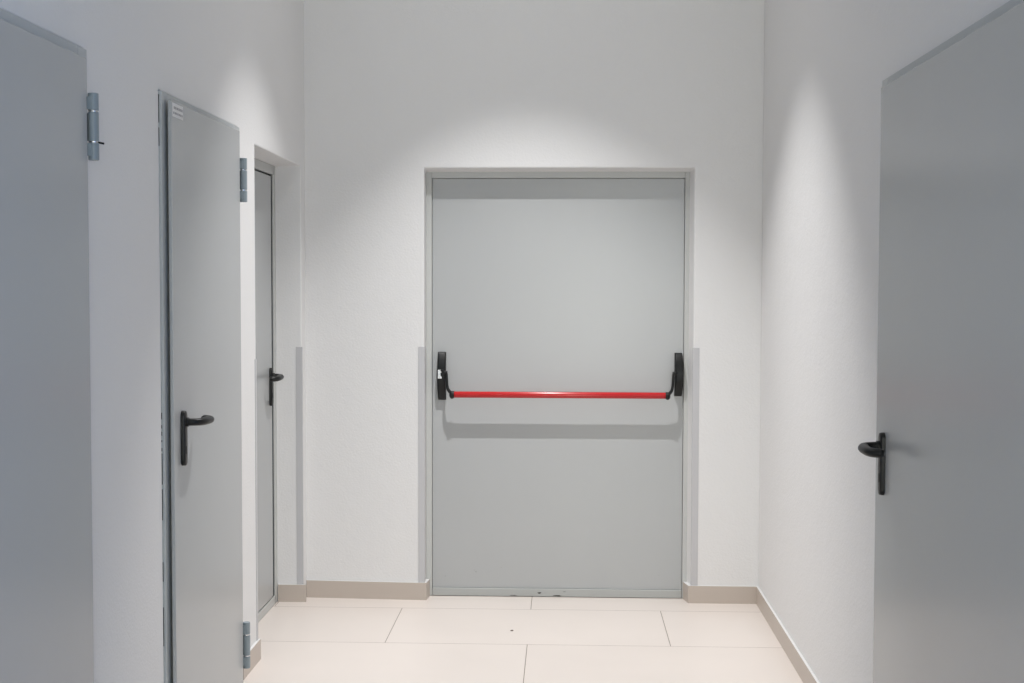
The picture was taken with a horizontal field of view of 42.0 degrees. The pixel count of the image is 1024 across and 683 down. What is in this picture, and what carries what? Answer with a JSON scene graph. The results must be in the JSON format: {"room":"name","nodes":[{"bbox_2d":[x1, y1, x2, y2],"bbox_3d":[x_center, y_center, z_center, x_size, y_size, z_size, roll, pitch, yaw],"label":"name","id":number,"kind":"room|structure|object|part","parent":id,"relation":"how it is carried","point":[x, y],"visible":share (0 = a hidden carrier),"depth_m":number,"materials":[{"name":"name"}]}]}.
{"room":"emergency exit corridor","nodes":[
{"label":"emergency exit corridor","id":0,"kind":"room"},
{"bbox_2d":[0,0,306,682],"bbox_3d":[-1.301,-0.556,1.905,0.300,3.980,8.950,0,3,2],"label":"wall","id":1,"kind":"structure","parent":0,"point":[240,63],"depth_m":3.96,"materials":[{"name":"white paint"}]},
{"bbox_2d":[0,8,103,682],"bbox_3d":[-1.104,0.334,2.926,0.190,2.109,1.045,0,3,2],"label":"door","id":2,"kind":"structure","parent":1,"relation":"in","point":[47,634],"depth_m":3.08,"materials":[{"name":"grey paint"}]},
{"bbox_3d":[-1.071,-0.541,3.363,0.030,0.148,0.025,0,3,2],"label":"hinge arm","id":3,"kind":"part","parent":2,"relation":"part of","materials":[{"name":"grey metal"}]},
{"bbox_2d":[158,91,249,682],"bbox_3d":[-1.040,0.267,4.558,0.190,2.095,0.976,0,3,2],"label":"door","id":4,"kind":"structure","parent":1,"relation":"in","point":[203,174],"depth_m":4.41,"materials":[{"name":"grey paint"}]},
{"bbox_3d":[-1.029,0.303,4.188,0.013,0.174,0.034,0,3,2],"label":"handle","id":5,"kind":"part","parent":4,"relation":"part of","materials":[{"name":"black plastic"}]},
{"bbox_3d":[-0.985,0.252,4.249,0.059,0.028,0.159,1,3,9],"label":"lever","id":6,"kind":"part","parent":4,"relation":"part of","materials":[{"name":"black plastic"}]},
{"bbox_3d":[-1.009,-0.597,4.936,0.030,0.142,0.025,0,3,2],"label":"hinge arm","id":7,"kind":"part","parent":4,"relation":"part of","materials":[{"name":"grey metal"}]},
{"bbox_3d":[-1.013,1.141,5.014,0.030,0.154,0.025,0,3,2],"label":"hinge arm","id":8,"kind":"part","parent":4,"relation":"part of","materials":[{"name":"grey metal"}]},
{"bbox_2d":[243,638,260,679],"bbox_3d":[-1.172,1.415,1.449,0.010,0.083,7.874,0,3,2],"label":"baseboard","id":9,"kind":"structure","parent":1,"relation":"attached to","point":[255,650],"depth_m":5.27,"materials":[{"name":"beige tile"}]},
{"bbox_2d":[255,359,257,639],"bbox_3d":[-1.036,0.633,5.331,0.032,1.128,0.024,0,3,2],"label":"guard","id":10,"kind":"object","parent":1,"relation":"attached to","point":[255,359],"visible":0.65,"depth_m":5.33,"materials":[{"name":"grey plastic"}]},
{"bbox_2d":[254,158,283,621],"bbox_3d":[-1.127,0.229,5.814,0.138,2.058,0.973,0,3,2],"label":"door","id":11,"kind":"structure","parent":1,"relation":"in","point":[264,173],"depth_m":6.09,"materials":[{"name":"grey paint"}]},
{"bbox_3d":[-1.113,0.209,6.170,0.013,0.177,0.034,0,3,2],"label":"handle","id":12,"kind":"part","parent":11,"relation":"part of","materials":[{"name":"black plastic"}]},
{"bbox_3d":[-1.075,0.165,6.101,0.059,0.028,0.159,0,3,-4],"label":"lever","id":13,"kind":"part","parent":11,"relation":"part of","materials":[{"name":"black plastic"}]},
{"bbox_2d":[278,584,305,601],"bbox_3d":[-1.044,1.195,6.338,0.133,0.083,0.010,0,3,2],"label":"baseboard","id":14,"kind":"structure","parent":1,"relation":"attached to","point":[286,592],"depth_m":6.33,"materials":[{"name":"beige tile"}]},
{"bbox_2d":[296,347,303,583],"bbox_3d":[-1.005,0.589,6.317,0.030,1.128,0.010,0,3,2],"label":"guard","id":15,"kind":"object","parent":1,"relation":"attached to","point":[299,350],"visible":1,"depth_m":6.31,"materials":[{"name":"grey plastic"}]},
{"bbox_2d":[243,595,802,682],"bbox_3d":[-0.081,1.510,1.976,2.750,0.150,9.604,0,3,2],"label":"floor","id":16,"kind":"structure","parent":0,"point":[438,638],"depth_m":5.67,"materials":[{"name":"beige tile"}]},
{"bbox_2d":[304,0,764,596],"bbox_3d":[0.104,-0.758,6.450,2.750,3.980,0.345,0,3,2],"label":"wall","id":17,"kind":"structure","parent":0,"point":[396,92],"depth_m":6.29,"materials":[{"name":"white paint"}]},
{"bbox_2d":[418,347,424,581],"bbox_3d":[-0.430,0.588,6.372,0.030,1.128,0.030,0,3,2],"label":"guard","id":18,"kind":"object","parent":17,"relation":"attached to","point":[421,350],"visible":1,"depth_m":6.36,"materials":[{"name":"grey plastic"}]},
{"bbox_2d":[306,579,757,603],"bbox_3d":[0.089,1.195,6.399,2.158,0.083,0.086,0,3,2],"label":"baseboard","id":19,"kind":"structure","parent":17,"relation":"attached to","point":[314,588],"depth_m":6.39,"materials":[{"name":"beige tile"}]},
{"bbox_2d":[426,172,689,597],"bbox_3d":[0.222,0.209,6.394,1.271,2.051,0.155,0,3,2],"label":"door","id":20,"kind":"structure","parent":17,"relation":"in","point":[557,303],"depth_m":6.41,"materials":[{"name":"grey paint"}]},
{"bbox_3d":[-0.307,0.198,6.362,0.067,0.118,0.033,2,3,31],"label":"lever arm","id":21,"kind":"part","parent":20,"relation":"part of","materials":[{"name":"black plastic"}]},
{"bbox_3d":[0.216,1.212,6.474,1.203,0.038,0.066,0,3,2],"label":"rail","id":22,"kind":"part","parent":20,"relation":"part of","materials":[{"name":"metal"}]},
{"bbox_3d":[0.759,0.203,6.320,0.067,0.118,0.033,-1,3,-27],"label":"lever arm","id":23,"kind":"part","parent":20,"relation":"part of","materials":[{"name":"black plastic"}]},
{"bbox_2d":[691,348,698,584],"bbox_3d":[0.866,0.593,6.316,0.031,1.128,0.020,0,3,2],"label":"guard","id":24,"kind":"object","parent":17,"relation":"attached to","point":[695,354],"visible":1,"depth_m":6.31,"materials":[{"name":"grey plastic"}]},
{"bbox_2d":[758,0,1009,682],"bbox_3d":[1.146,-0.546,1.786,0.300,3.980,8.904,0,3,2],"label":"wall","id":25,"kind":"structure","parent":0,"point":[827,62],"depth_m":4.73,"materials":[{"name":"white paint"}]},
{"bbox_2d":[756,587,819,682],"bbox_3d":[0.987,1.401,1.874,0.010,0.083,8.894,0,3,2],"label":"baseboard","id":26,"kind":"structure","parent":25,"relation":"attached to","point":[799,663],"depth_m":5.48,"materials":[{"name":"beige tile"}]},
{"bbox_2d":[858,0,1023,682],"bbox_3d":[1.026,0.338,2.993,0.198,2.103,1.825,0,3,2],"label":"door","id":27,"kind":"structure","parent":25,"relation":"in","point":[948,448],"depth_m":3.06,"materials":[{"name":"grey paint"}]},
{"bbox_3d":[0.984,0.297,3.662,0.065,0.028,0.160,1,3,10],"label":"lever","id":28,"kind":"part","parent":27,"relation":"part of","materials":[{"name":"black plastic"}]},
{"bbox_3d":[1.032,0.342,3.726,0.013,0.176,0.034,0,3,2],"label":"handle","id":29,"kind":"part","parent":27,"relation":"part of","materials":[{"name":"black plastic"}]},
{"bbox_3d":[1.078,0.338,2.991,0.093,2.103,1.825,0,3,2],"label":"frame","id":30,"kind":"part","parent":27,"relation":"part of","materials":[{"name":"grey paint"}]}
]}

